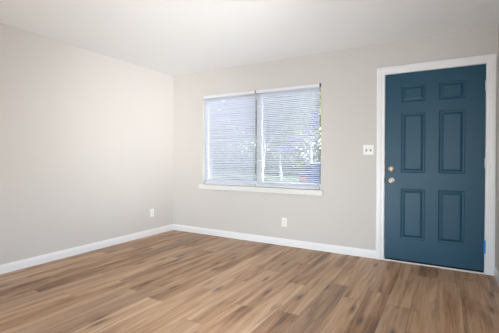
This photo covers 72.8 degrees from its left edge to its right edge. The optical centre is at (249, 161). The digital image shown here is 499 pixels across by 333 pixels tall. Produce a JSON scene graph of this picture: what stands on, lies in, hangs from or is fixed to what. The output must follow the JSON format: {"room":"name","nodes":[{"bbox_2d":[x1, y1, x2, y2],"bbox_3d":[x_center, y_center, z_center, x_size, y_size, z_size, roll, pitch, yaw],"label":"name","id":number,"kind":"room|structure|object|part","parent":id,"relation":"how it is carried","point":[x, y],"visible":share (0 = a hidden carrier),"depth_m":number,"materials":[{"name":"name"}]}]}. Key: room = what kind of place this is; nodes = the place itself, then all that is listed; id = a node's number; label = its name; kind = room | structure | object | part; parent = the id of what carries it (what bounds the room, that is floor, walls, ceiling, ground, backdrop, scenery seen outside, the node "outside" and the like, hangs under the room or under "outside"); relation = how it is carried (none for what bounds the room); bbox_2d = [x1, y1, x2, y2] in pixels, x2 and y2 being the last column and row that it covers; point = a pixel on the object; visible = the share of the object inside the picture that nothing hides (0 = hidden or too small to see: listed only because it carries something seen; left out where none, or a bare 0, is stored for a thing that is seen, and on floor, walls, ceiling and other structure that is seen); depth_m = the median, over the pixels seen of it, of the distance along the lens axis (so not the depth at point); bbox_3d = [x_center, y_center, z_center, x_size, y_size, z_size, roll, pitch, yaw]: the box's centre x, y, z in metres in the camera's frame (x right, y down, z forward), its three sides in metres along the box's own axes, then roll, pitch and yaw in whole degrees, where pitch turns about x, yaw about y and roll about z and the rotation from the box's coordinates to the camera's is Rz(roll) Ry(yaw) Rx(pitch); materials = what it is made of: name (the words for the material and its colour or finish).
{"room":"empty living room","nodes":[
{"label":"empty living room","id":0,"kind":"room"},
{"bbox_2d":[0,23,172,264],"bbox_3d":[-2.951,-0.118,2.438,0.160,2.406,7.060,0,1,30],"label":"wall","id":1,"kind":"structure","parent":0,"point":[86,136],"depth_m":3.91,"materials":[{"name":"grey paint"}]},
{"bbox_2d":[0,224,172,273],"bbox_3d":[-2.919,1.042,2.335,0.014,0.088,6.900,0,1,30],"label":"baseboard","id":2,"kind":"structure","parent":1,"relation":"attached to","point":[21,264],"depth_m":3.92,"materials":[{"name":"white"}]},
{"bbox_2d":[150,209,153,216],"bbox_3d":[-1.419,0.744,4.936,0.009,0.115,0.071,0,1,30],"label":"wall outlet","id":3,"kind":"object","parent":1,"relation":"attached to","point":[151,210],"visible":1,"depth_m":4.92,"materials":[{"name":"white plastic"}]},
{"bbox_2d":[0,230,498,332],"bbox_3d":[-0.068,1.170,0.690,6.920,0.120,7.220,0,1,30],"label":"floor","id":4,"kind":"structure","parent":0,"point":[172,281],"depth_m":2.80,"materials":[{"name":"brown wood"}]},
{"bbox_2d":[384,259,484,273],"bbox_3d":[1.932,1.087,3.601,0.922,0.012,0.177,0,1,30],"label":"threshold","id":5,"kind":"object","parent":4,"relation":"on","point":[384,259],"visible":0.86,"depth_m":3.50,"materials":[{"name":"white metal"}]},
{"bbox_2d":[0,0,498,75],"bbox_3d":[-0.059,-1.355,0.668,6.920,0.120,7.220,0,1,30],"label":"ceiling","id":6,"kind":"structure","parent":0,"point":[170,37],"depth_m":3.25,"materials":[{"name":"white paint"}]},
{"bbox_2d":[173,25,497,266],"bbox_3d":[0.630,-0.122,4.355,4.125,2.406,0.160,0,1,30],"label":"wall","id":7,"kind":"structure","parent":0,"point":[345,214],"depth_m":4.11,"materials":[{"name":"grey paint"}]},
{"bbox_2d":[199,87,322,195],"bbox_3d":[0.104,-0.280,4.624,1.891,1.370,0.167,0,1,30],"label":"window","id":8,"kind":"structure","parent":7,"relation":"in","point":[318,192],"depth_m":4.60,"materials":[{"name":"white plastic"}]},
{"bbox_2d":[203,91,255,185],"bbox_3d":[-0.295,-0.319,4.826,0.880,1.298,0.054,0,1,30],"label":"window blind","id":9,"kind":"object","parent":8,"relation":"attached to","point":[225,146],"visible":1,"depth_m":4.81,"materials":[{"name":"white plastic"}]},
{"bbox_3d":[-0.296,0.320,4.834,0.863,0.020,0.040,0,1,30],"label":"rail","id":10,"kind":"part","parent":9,"relation":"part of","materials":[{"name":"white plastic"}]},
{"bbox_3d":[-0.255,-0.321,4.893,0.864,1.235,0.030,0,1,30],"label":"sash","id":11,"kind":"part","parent":8,"relation":"part of","materials":[{"name":"white plastic"}]},
{"bbox_3d":[0.087,0.372,4.604,1.891,0.066,0.107,0,1,30],"label":"sill","id":12,"kind":"part","parent":8,"relation":"part of","materials":[{"name":"white paint"}]},
{"bbox_2d":[255,83,320,188],"bbox_3d":[0.479,-0.312,4.379,0.898,1.298,0.054,0,1,30],"label":"window blind","id":13,"kind":"object","parent":8,"relation":"attached to","point":[313,151],"visible":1,"depth_m":4.37,"materials":[{"name":"white plastic"}]},
{"bbox_3d":[0.478,0.327,4.388,0.882,0.020,0.040,0,1,30],"label":"rail","id":14,"kind":"part","parent":13,"relation":"part of","materials":[{"name":"white plastic"}]},
{"bbox_3d":[0.537,-0.314,4.436,0.858,1.235,0.030,0,1,30],"label":"sash","id":15,"kind":"part","parent":8,"relation":"part of","materials":[{"name":"glass"}]},
{"bbox_2d":[173,224,375,258],"bbox_3d":[0.108,1.034,4.563,3.029,0.088,0.014,0,1,30],"label":"baseboard","id":16,"kind":"structure","parent":7,"relation":"attached to","point":[367,253],"depth_m":4.37,"materials":[{"name":"white"}]},
{"bbox_2d":[282,218,286,226],"bbox_3d":[0.448,0.781,4.368,0.071,0.115,0.009,0,1,30],"label":"wall outlet","id":17,"kind":"object","parent":7,"relation":"attached to","point":[284,220],"visible":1,"depth_m":4.36,"materials":[{"name":"white plastic"}]},
{"bbox_2d":[363,145,373,154],"bbox_3d":[1.347,-0.135,3.838,0.116,0.115,0.018,0,1,30],"label":"light switch","id":18,"kind":"object","parent":7,"relation":"attached to","point":[367,149],"visible":1,"depth_m":3.84,"materials":[{"name":"white plastic"}]},
{"bbox_2d":[384,64,486,272],"bbox_3d":[1.895,0.068,3.519,0.927,2.042,0.112,0,1,30],"label":"door","id":19,"kind":"structure","parent":7,"relation":"in","point":[435,160],"depth_m":3.51,"materials":[{"name":"blue paint"}]},
{"bbox_3d":[1.755,0.564,3.643,0.235,0.545,0.044,0,1,30],"label":"panel","id":20,"kind":"part","parent":19,"relation":"part of","materials":[{"name":"blue paint"}]},
{"bbox_3d":[1.759,-0.734,3.632,0.235,0.184,0.044,0,1,30],"label":"panel","id":21,"kind":"part","parent":19,"relation":"part of","materials":[{"name":"blue paint"}]},
{"bbox_3d":[1.757,-0.206,3.636,0.235,0.650,0.044,0,1,30],"label":"panel","id":22,"kind":"part","parent":19,"relation":"part of","materials":[{"name":"blue paint"}]},
{"bbox_3d":[2.063,0.567,3.465,0.234,0.545,0.044,0,1,30],"label":"panel","id":23,"kind":"part","parent":19,"relation":"part of","materials":[{"name":"blue paint"}]},
{"bbox_3d":[2.066,-0.203,3.458,0.234,0.650,0.044,0,1,30],"label":"panel","id":24,"kind":"part","parent":19,"relation":"part of","materials":[{"name":"blue paint"}]},
{"bbox_3d":[2.068,-0.731,3.454,0.234,0.184,0.044,0,1,30],"label":"panel","id":25,"kind":"part","parent":19,"relation":"part of","materials":[{"name":"blue paint"}]},
{"bbox_2d":[483,240,485,253],"bbox_3d":[2.291,0.829,3.300,0.016,0.129,0.017,0,1,30],"label":"tape strip","id":26,"kind":"object","parent":19,"relation":"attached to","point":[484,246],"visible":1,"depth_m":3.29,"materials":[{"name":"blue plastic"}]},
{"bbox_2d":[376,53,496,275],"bbox_3d":[1.933,0.024,3.593,1.089,2.136,0.178,0,1,30],"label":"door frame","id":27,"kind":"structure","parent":7,"relation":"attached to","point":[490,59],"depth_m":3.34,"materials":[{"name":"white wood"}]},
{"bbox_2d":[496,24,498,271],"bbox_3d":[1.860,-0.099,2.201,0.160,2.406,2.660,0,1,30],"label":"wall","id":28,"kind":"structure","parent":0,"point":[497,178],"depth_m":3.19,"materials":[{"name":"grey paint"}]},
{"bbox_2d":[494,267,498,285],"bbox_3d":[1.736,1.060,2.177,0.014,0.088,2.481,0,1,30],"label":"baseboard","id":29,"kind":"structure","parent":28,"relation":"attached to","point":[496,273],"depth_m":3.10,"materials":[{"name":"white"}]},
{"label":"outside","id":30,"kind":"structure","parent":0,"visible":0},
{"bbox_2d":[212,167,300,182],"bbox_3d":[9.617,1.458,34.072,70.000,0.200,59.400,0,1,30],"label":"lawn","id":31,"kind":"structure","parent":30,"point":[255,176],"depth_m":29.51,"materials":[{"name":"green plant"}]},
{"bbox_2d":[209,103,245,178],"bbox_3d":[-2.304,-0.974,18.371,4.245,4.849,4.320,0,1,30],"label":"shade tree","id":32,"kind":"object","parent":31,"relation":"on","point":[214,103],"visible":0.06,"depth_m":17.71,"materials":[{"name":"grey plant"}]},
{"bbox_2d":[209,129,320,174],"bbox_3d":[-0.357,-1.023,38.776,40.358,5.049,5.163,0,1,30],"label":"hedge","id":33,"kind":"object","parent":31,"relation":"on","point":[255,158],"visible":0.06,"depth_m":36.26,"materials":[{"name":"green plant"}]},
{"bbox_2d":[251,127,308,177],"bbox_3d":[2.202,-1.962,27.185,5.774,6.706,6.078,0,1,30],"label":"shade tree","id":34,"kind":"object","parent":31,"relation":"on","point":[268,127],"visible":0.06,"depth_m":26.84,"materials":[{"name":"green plant"}]},
{"bbox_2d":[293,90,320,164],"bbox_3d":[3.596,-2.345,19.607,4.787,7.611,4.786,0,1,30],"label":"shade tree","id":35,"kind":"object","parent":31,"relation":"on","point":[320,90],"visible":0.05,"depth_m":18.84,"materials":[{"name":"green plant"}]},
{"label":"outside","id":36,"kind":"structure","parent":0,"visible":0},
{"bbox_3d":[7.422,1.458,20.270,4.800,0.020,25.500,0,1,30],"label":"driveway","id":37,"kind":"object","parent":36,"visible":0},
{"bbox_2d":[211,92,320,180],"bbox_3d":[0.809,-1.515,12.599,4.799,6.052,4.476,0,1,-43],"label":"shade tree","id":38,"kind":"object","parent":37,"relation":"on","point":[309,92],"visible":0.13,"depth_m":11.82,"materials":[{"name":"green plant"}]},
{"bbox_2d":[299,162,320,183],"bbox_3d":[3.719,0.751,14.245,1.860,1.468,4.530,0,1,30],"label":"car","id":39,"kind":"object","parent":37,"relation":"on","point":[319,172],"visible":0.02,"depth_m":12.66,"materials":[{"name":"blue paint"}]}
]}

